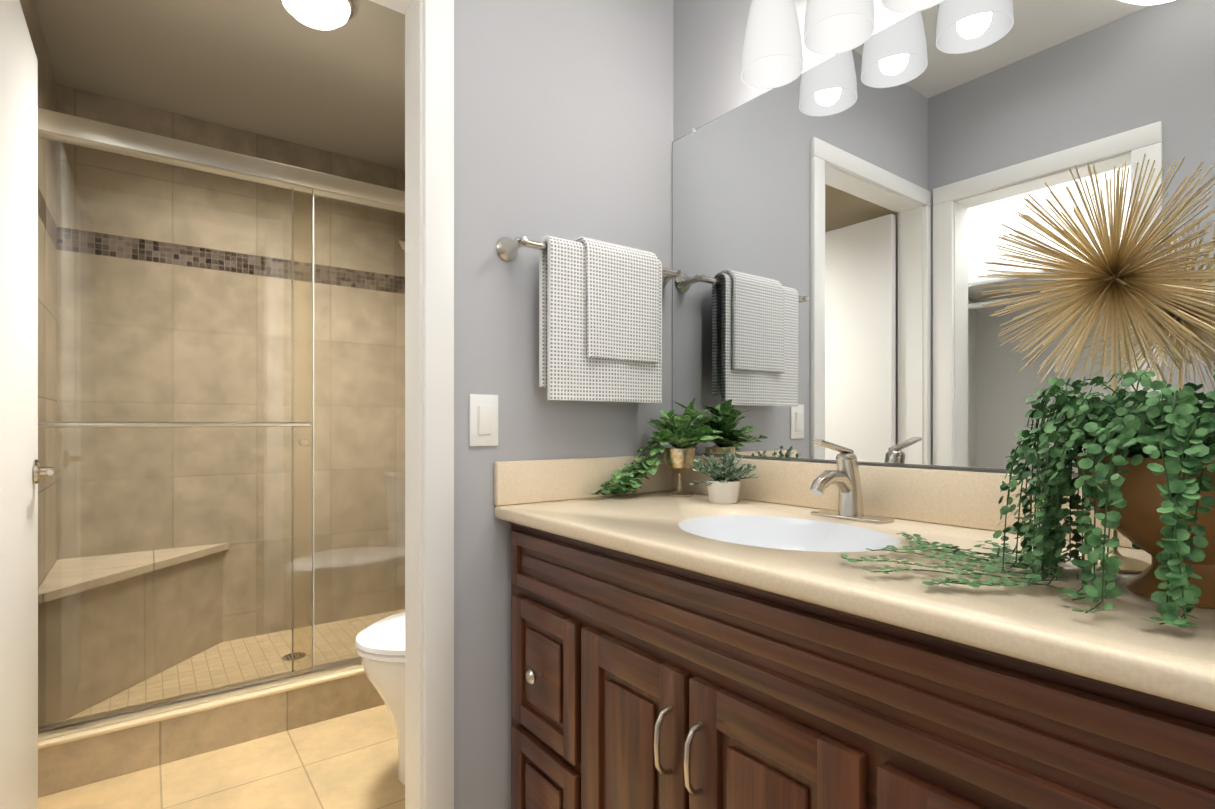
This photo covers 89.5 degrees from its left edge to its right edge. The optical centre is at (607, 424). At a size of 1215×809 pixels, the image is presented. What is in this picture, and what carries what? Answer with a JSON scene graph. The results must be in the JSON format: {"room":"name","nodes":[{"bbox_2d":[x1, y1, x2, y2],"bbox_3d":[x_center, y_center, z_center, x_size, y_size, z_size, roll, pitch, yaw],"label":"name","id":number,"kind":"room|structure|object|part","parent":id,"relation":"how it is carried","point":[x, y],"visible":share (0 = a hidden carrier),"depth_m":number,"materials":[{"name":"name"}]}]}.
{"room":"bathroom","nodes":[
{"label":"bathroom","id":0,"kind":"room"},
{"bbox_2d":[34,0,404,170],"bbox_3d":[-0.573,-1.446,0.914,2.440,0.100,4.840,0,0,-37],"label":"ceiling","id":1,"kind":"structure","parent":0,"point":[276,69],"depth_m":2.38,"materials":[{"name":"white paint"}]},
{"bbox_2d":[280,0,353,29],"bbox_3d":[-0.954,-1.358,2.003,0.230,0.074,0.230,0,0,-37],"label":"recessed light","id":2,"kind":"object","parent":1,"relation":"in","point":[325,14],"visible":1,"depth_m":1.99,"materials":[{"name":"white metal"}]},
{"bbox_2d":[38,704,404,808],"bbox_3d":[-0.573,1.094,0.915,2.440,0.100,4.840,0,0,-37],"label":"floor","id":3,"kind":"structure","parent":0,"point":[348,761],"depth_m":1.81,"materials":[{"name":"tile"}]},
{"bbox_2d":[38,667,384,797],"bbox_3d":[-1.074,0.969,2.165,1.472,0.150,0.112,0,0,-37],"label":"shower curb","id":4,"kind":"object","parent":3,"relation":"on","point":[79,759],"visible":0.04,"depth_m":1.93,"materials":[{"name":"tile"}]},
{"bbox_2d":[38,108,404,740],"bbox_3d":[-1.066,0.000,2.153,1.472,1.786,0.098,0,0,-37],"label":"shower door","id":5,"kind":"structure","parent":4,"relation":"on","point":[75,130],"depth_m":1.99,"materials":[{"name":"clear glass"}]},
{"bbox_2d":[64,609,404,720],"bbox_3d":[-1.386,1.026,2.581,1.476,0.035,0.936,0,0,-37],"label":"shower floor","id":6,"kind":"structure","parent":3,"relation":"on","point":[345,653],"depth_m":2.63,"materials":[{"name":"tile"}]},
{"bbox_2d":[38,543,228,725],"bbox_3d":[-1.814,0.783,2.423,0.600,0.459,0.670,0,0,-37],"label":"shower bench","id":7,"kind":"object","parent":6,"relation":"on","point":[46,658],"depth_m":2.34,"materials":[{"name":"tile"}]},
{"bbox_2d":[355,611,404,784],"bbox_3d":[-0.421,0.639,1.930,0.707,0.810,0.420,0,0,-37],"label":"toilet","id":8,"kind":"object","parent":3,"relation":"on","point":[380,647],"visible":0.17,"depth_m":1.71,"materials":[{"name":"white ceramic"}]},
{"bbox_2d":[495,511,1214,808],"bbox_3d":[0.499,0.629,0.843,0.565,0.830,1.796,0,0,-37],"label":"bathroom vanity","id":9,"kind":"object","parent":3,"relation":"on","point":[760,643],"depth_m":0.79,"materials":[{"name":"brown wood"}]},
{"bbox_2d":[494,491,1214,694],"bbox_3d":[0.508,0.199,0.838,0.558,0.030,1.818,0,0,-37],"label":"countertop","id":10,"kind":"structure","parent":9,"relation":"on","point":[1116,638],"depth_m":0.70,"materials":[{"name":"beige stone"}]},
{"bbox_2d":[591,398,722,496],"bbox_3d":[0.122,0.057,1.509,0.312,0.252,0.233,0,0,-37],"label":"plant","id":11,"kind":"object","parent":10,"relation":"on","point":[680,434],"visible":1,"depth_m":1.56,"materials":[{"name":"green plant"}]},
{"bbox_2d":[689,447,760,503],"bbox_3d":[0.268,0.117,1.438,0.159,0.131,0.165,0,0,-37],"label":"plant","id":12,"kind":"object","parent":10,"relation":"on","point":[724,487],"visible":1,"depth_m":1.42,"materials":[{"name":"green plant"}]},
{"bbox_3d":[0.274,0.157,1.444,0.078,0.052,0.078,0,0,-37],"label":"pot","id":13,"kind":"part","parent":12,"relation":"part of","materials":[{"name":"white ceramic"}]},
{"bbox_2d":[634,507,945,562],"bbox_3d":[0.303,0.261,1.072,0.320,0.153,0.400,0,0,-37],"label":"sink","id":14,"kind":"object","parent":10,"relation":"in","point":[812,536],"depth_m":1.20,"materials":[{"name":"white ceramic"}]},
{"bbox_2d":[802,439,897,522],"bbox_3d":[0.439,0.106,1.175,0.150,0.156,0.150,0,0,-37],"label":"faucet","id":15,"kind":"object","parent":10,"relation":"on","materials":[{"name":"silver metal"}]},
{"bbox_2d":[841,370,1214,627],"bbox_3d":[0.564,0.061,0.718,0.402,0.246,0.545,0,0,-37],"label":"trailing plant","id":16,"kind":"object","parent":10,"relation":"on","point":[1144,464],"visible":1,"depth_m":0.63,"materials":[{"name":"green plant"}]},
{"bbox_3d":[0.622,0.108,0.655,0.192,0.150,0.192,0,0,-37],"label":"pot","id":17,"kind":"part","parent":16,"relation":"part of","materials":[{"name":"brown ceramic"}]},
{"bbox_2d":[978,154,1214,573],"bbox_3d":[0.655,-0.076,0.793,0.298,0.519,0.305,0,0,-37],"label":"starburst sculpture","id":18,"kind":"object","parent":10,"relation":"on","point":[1115,277],"visible":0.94,"depth_m":0.77,"materials":[{"name":"gold metal"}]},
{"bbox_2d":[454,0,673,808],"bbox_3d":[-0.436,-0.176,1.323,1.470,2.440,0.090,0,0,-37],"label":"wall","id":19,"kind":"structure","parent":0,"point":[574,120],"depth_m":1.44,"materials":[{"name":"paint"}]},
{"bbox_2d":[0,0,59,808],"bbox_3d":[-1.228,0.058,1.253,0.117,1.948,0.703,0,0,-37],"label":"door leaf","id":20,"kind":"structure","parent":19,"relation":"in","point":[22,470],"depth_m":1.31,"materials":[{"name":"white wood"}]},
{"bbox_2d":[19,0,62,587],"bbox_3d":[-1.945,-0.176,2.085,0.012,2.440,1.020,0,0,-37],"label":"shower wall tile","id":21,"kind":"structure","parent":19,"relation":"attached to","point":[53,96],"depth_m":2.30,"materials":[{"name":"beige tile"}]},
{"bbox_2d":[370,0,453,808],"bbox_3d":[-0.698,0.024,1.114,0.840,2.040,0.150,0,0,-37],"label":"door frame","id":22,"kind":"structure","parent":19,"relation":"attached to","point":[429,404],"depth_m":1.25,"materials":[{"name":"white wood"}]},
{"bbox_2d":[469,394,497,445],"bbox_3d":[-0.276,-0.010,1.378,0.070,0.116,0.014,0,0,-37],"label":"light switch","id":23,"kind":"object","parent":19,"relation":"attached to","point":[483,419],"visible":1,"depth_m":1.37,"materials":[{"name":"white plastic"}]},
{"bbox_2d":[494,455,673,502],"bbox_3d":[-0.039,0.133,1.551,0.538,0.100,0.020,0,0,-37],"label":"backsplash","id":24,"kind":"structure","parent":19,"relation":"attached to","point":[523,481],"depth_m":1.49,"materials":[{"name":"beige stone"}]},
{"bbox_2d":[496,235,682,402],"bbox_3d":[-0.010,-0.251,1.516,0.529,0.390,0.114,0,0,-37],"label":"towel rail","id":25,"kind":"object","parent":19,"relation":"attached to","point":[600,320],"visible":1,"depth_m":1.45,"materials":[{"name":"white fabric"}]},
{"bbox_2d":[674,0,1077,476],"bbox_3d":[0.354,-0.176,1.611,0.120,2.440,4.840,0,0,-37],"label":"wall","id":26,"kind":"structure","parent":0,"point":[709,35],"depth_m":1.61,"materials":[{"name":"paint"}]},
{"bbox_2d":[63,86,404,641],"bbox_3d":[-1.671,-0.177,2.959,1.500,2.440,0.012,0,0,-37],"label":"shower wall tile","id":27,"kind":"structure","parent":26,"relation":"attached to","point":[76,102],"depth_m":2.89,"materials":[{"name":"beige tile"}]},
{"bbox_2d":[399,239,404,250],"bbox_3d":[-0.878,-0.888,2.936,0.233,0.173,0.100,0,0,-37],"label":"shower head","id":28,"kind":"object","parent":27,"relation":"attached to","point":[403,244],"depth_m":2.88},
{"bbox_2d":[741,0,943,88],"bbox_3d":[0.469,-0.913,1.209,0.176,0.305,0.460,0,0,-37],"label":"sconce","id":29,"kind":"object","parent":26,"relation":"attached to","point":[772,54],"visible":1,"depth_m":1.26,"materials":[{"name":"white glass"}]},
{"bbox_2d":[674,456,1131,546],"bbox_3d":[0.724,0.134,0.999,0.020,0.100,1.818,0,0,-37],"label":"backsplash","id":30,"kind":"structure","parent":26,"relation":"attached to","point":[964,498],"depth_m":1.16,"materials":[{"name":"beige stone"}]},
{"bbox_2d":[672,0,1214,473],"bbox_3d":[0.518,-0.362,1.283,0.009,0.880,1.114,0,0,-37],"label":"mirror","id":31,"kind":"object","parent":26,"relation":"attached to","point":[838,228],"visible":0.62,"depth_m":1.17,"materials":[{"name":"grey mirror"}]}
]}

